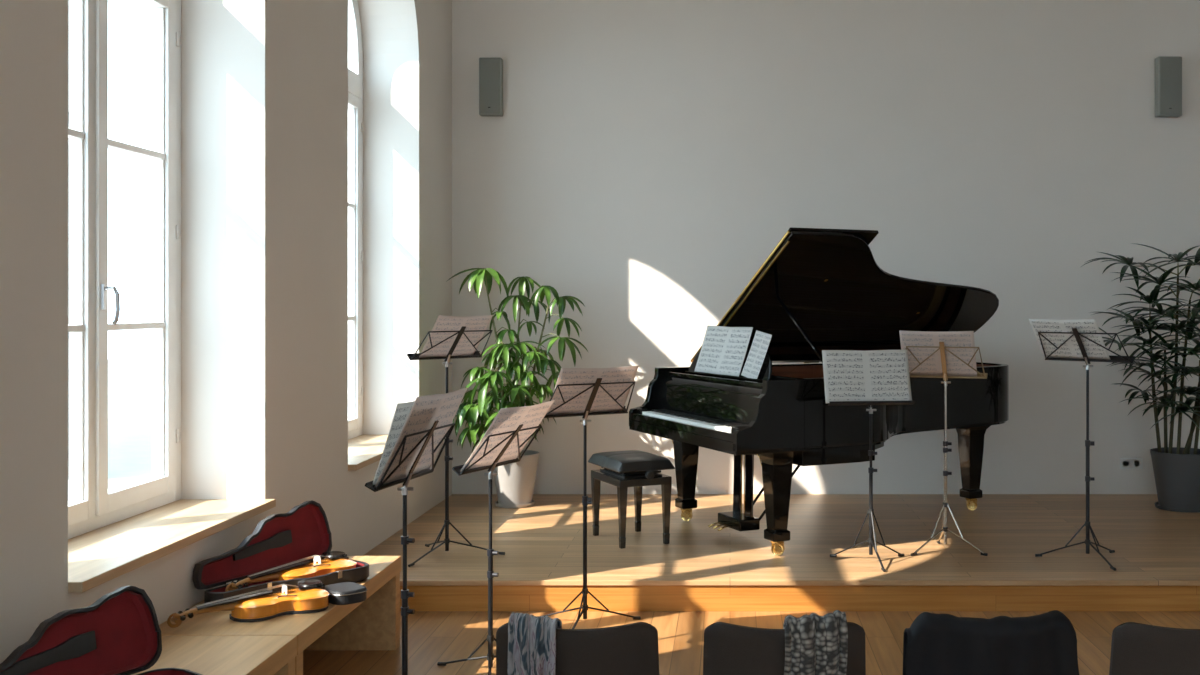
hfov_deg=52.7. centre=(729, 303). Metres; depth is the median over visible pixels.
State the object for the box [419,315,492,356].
sheet music
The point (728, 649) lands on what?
chair
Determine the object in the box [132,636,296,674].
bench
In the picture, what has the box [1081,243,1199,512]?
potted palm
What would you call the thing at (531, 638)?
scarf
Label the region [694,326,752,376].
score
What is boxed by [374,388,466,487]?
sheet music
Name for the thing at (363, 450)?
window
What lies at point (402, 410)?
sheet music
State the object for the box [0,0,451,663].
wall
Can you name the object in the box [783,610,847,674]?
scarf
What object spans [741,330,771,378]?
loose sheet
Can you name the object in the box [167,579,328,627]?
violin
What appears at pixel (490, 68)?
wall speaker
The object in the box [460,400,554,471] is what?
sheet music
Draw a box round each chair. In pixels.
[496,622,658,674]
[703,622,865,674]
[1109,622,1199,674]
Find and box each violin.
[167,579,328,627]
[225,551,356,591]
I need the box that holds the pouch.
[325,582,366,604]
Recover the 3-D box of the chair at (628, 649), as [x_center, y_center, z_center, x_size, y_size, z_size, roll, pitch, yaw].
[-0.394,1.200,3.303,0.431,0.766,0.554,0,0,0]
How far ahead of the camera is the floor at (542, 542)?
7.08 m
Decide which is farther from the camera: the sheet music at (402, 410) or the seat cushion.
the seat cushion
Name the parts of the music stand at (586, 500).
leg, leg, desk frame, leg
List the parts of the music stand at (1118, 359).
leg, desk frame, leg, leg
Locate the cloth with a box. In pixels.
[229,606,327,621]
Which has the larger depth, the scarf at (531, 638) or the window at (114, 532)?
the window at (114, 532)
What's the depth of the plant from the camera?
8.32 m
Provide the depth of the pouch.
4.66 m
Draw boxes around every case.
[0,586,201,674]
[192,500,368,602]
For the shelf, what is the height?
0.025 m
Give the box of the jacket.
[903,610,1078,674]
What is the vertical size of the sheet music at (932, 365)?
0.262 m
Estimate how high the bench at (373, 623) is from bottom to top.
0.418 m
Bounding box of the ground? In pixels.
[68,360,151,500]
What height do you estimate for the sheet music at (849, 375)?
0.289 m
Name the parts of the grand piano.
leg, pedal rod, pedal rod, leg, lid, leg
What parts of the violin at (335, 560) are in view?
plate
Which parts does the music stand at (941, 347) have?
leg, desk frame, leg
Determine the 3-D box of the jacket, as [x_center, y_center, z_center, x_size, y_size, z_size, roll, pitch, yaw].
[0.661,0.989,3.078,0.498,0.408,0.160,0,0,0]
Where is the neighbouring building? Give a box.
[68,0,68,479]
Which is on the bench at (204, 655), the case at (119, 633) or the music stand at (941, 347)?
the case at (119, 633)
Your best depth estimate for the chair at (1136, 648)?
3.05 m
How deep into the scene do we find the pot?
8.18 m
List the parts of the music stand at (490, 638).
leg, leg, desk frame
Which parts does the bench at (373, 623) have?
panel, panel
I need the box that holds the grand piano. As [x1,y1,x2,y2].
[629,227,1008,555]
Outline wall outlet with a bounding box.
[1120,458,1142,468]
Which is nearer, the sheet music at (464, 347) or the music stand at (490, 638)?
the music stand at (490, 638)
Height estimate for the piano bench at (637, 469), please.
0.520 m
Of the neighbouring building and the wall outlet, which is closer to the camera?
the wall outlet
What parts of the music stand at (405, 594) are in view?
desk frame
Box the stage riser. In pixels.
[400,586,1199,610]
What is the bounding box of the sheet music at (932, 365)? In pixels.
[899,330,976,375]
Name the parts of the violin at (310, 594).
plate, plate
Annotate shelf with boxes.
[666,371,762,387]
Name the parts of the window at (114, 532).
casement sash, handle, frame, casement sash, sill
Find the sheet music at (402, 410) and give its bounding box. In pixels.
[372,401,414,485]
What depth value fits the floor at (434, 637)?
5.78 m
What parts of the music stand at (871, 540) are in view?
leg, leg, leg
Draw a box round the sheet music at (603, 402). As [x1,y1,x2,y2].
[546,365,638,414]
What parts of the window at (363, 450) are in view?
fanlight sash, casement sash, frame, sill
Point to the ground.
(129, 381)
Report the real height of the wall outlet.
0.084 m
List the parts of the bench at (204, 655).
panel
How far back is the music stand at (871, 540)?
6.59 m
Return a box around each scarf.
[507,612,561,674]
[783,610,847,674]
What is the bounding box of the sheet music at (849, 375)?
[822,350,911,402]
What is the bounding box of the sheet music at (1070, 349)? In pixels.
[1028,318,1109,359]
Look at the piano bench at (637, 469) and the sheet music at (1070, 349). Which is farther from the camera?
the piano bench at (637, 469)
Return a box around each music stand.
[365,420,454,674]
[407,326,504,566]
[437,424,541,674]
[536,378,640,628]
[828,401,914,571]
[906,342,987,555]
[1035,328,1134,570]
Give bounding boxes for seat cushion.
[588,450,674,472]
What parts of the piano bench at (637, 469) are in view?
leg, leg, leg, adjusting knob, leg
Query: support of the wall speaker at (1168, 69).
attached to the wall at (644, 160)
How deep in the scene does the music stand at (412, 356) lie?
6.75 m
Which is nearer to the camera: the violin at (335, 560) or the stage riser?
the violin at (335, 560)
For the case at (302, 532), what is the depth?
4.95 m
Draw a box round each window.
[68,0,275,592]
[348,0,387,470]
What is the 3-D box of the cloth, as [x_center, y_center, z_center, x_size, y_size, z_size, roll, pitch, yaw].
[-1.704,1.159,4.538,0.356,0.009,0.220,0,0,-43]
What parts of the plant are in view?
stem, pot, stem, stem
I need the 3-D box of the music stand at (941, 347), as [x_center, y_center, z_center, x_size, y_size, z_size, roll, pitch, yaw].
[1.236,0.816,6.918,0.464,1.208,0.419,0,0,0]
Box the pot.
[1150,447,1199,508]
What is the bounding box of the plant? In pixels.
[446,268,588,507]
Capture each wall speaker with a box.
[479,57,502,115]
[1155,56,1181,116]
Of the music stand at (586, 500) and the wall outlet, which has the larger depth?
the wall outlet
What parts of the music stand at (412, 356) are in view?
leg, desk frame, leg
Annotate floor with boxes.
[303,611,1199,674]
[363,494,1199,585]
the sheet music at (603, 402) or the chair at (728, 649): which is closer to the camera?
the chair at (728, 649)
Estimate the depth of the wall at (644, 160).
8.97 m
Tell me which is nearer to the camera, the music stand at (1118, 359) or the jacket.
the jacket
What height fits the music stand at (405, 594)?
1.172 m
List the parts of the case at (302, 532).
lid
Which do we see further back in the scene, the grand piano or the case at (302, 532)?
the grand piano
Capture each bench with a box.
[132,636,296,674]
[159,556,400,674]
[588,450,674,548]
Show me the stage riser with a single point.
(426, 598)
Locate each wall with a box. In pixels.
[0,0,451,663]
[452,0,1199,493]

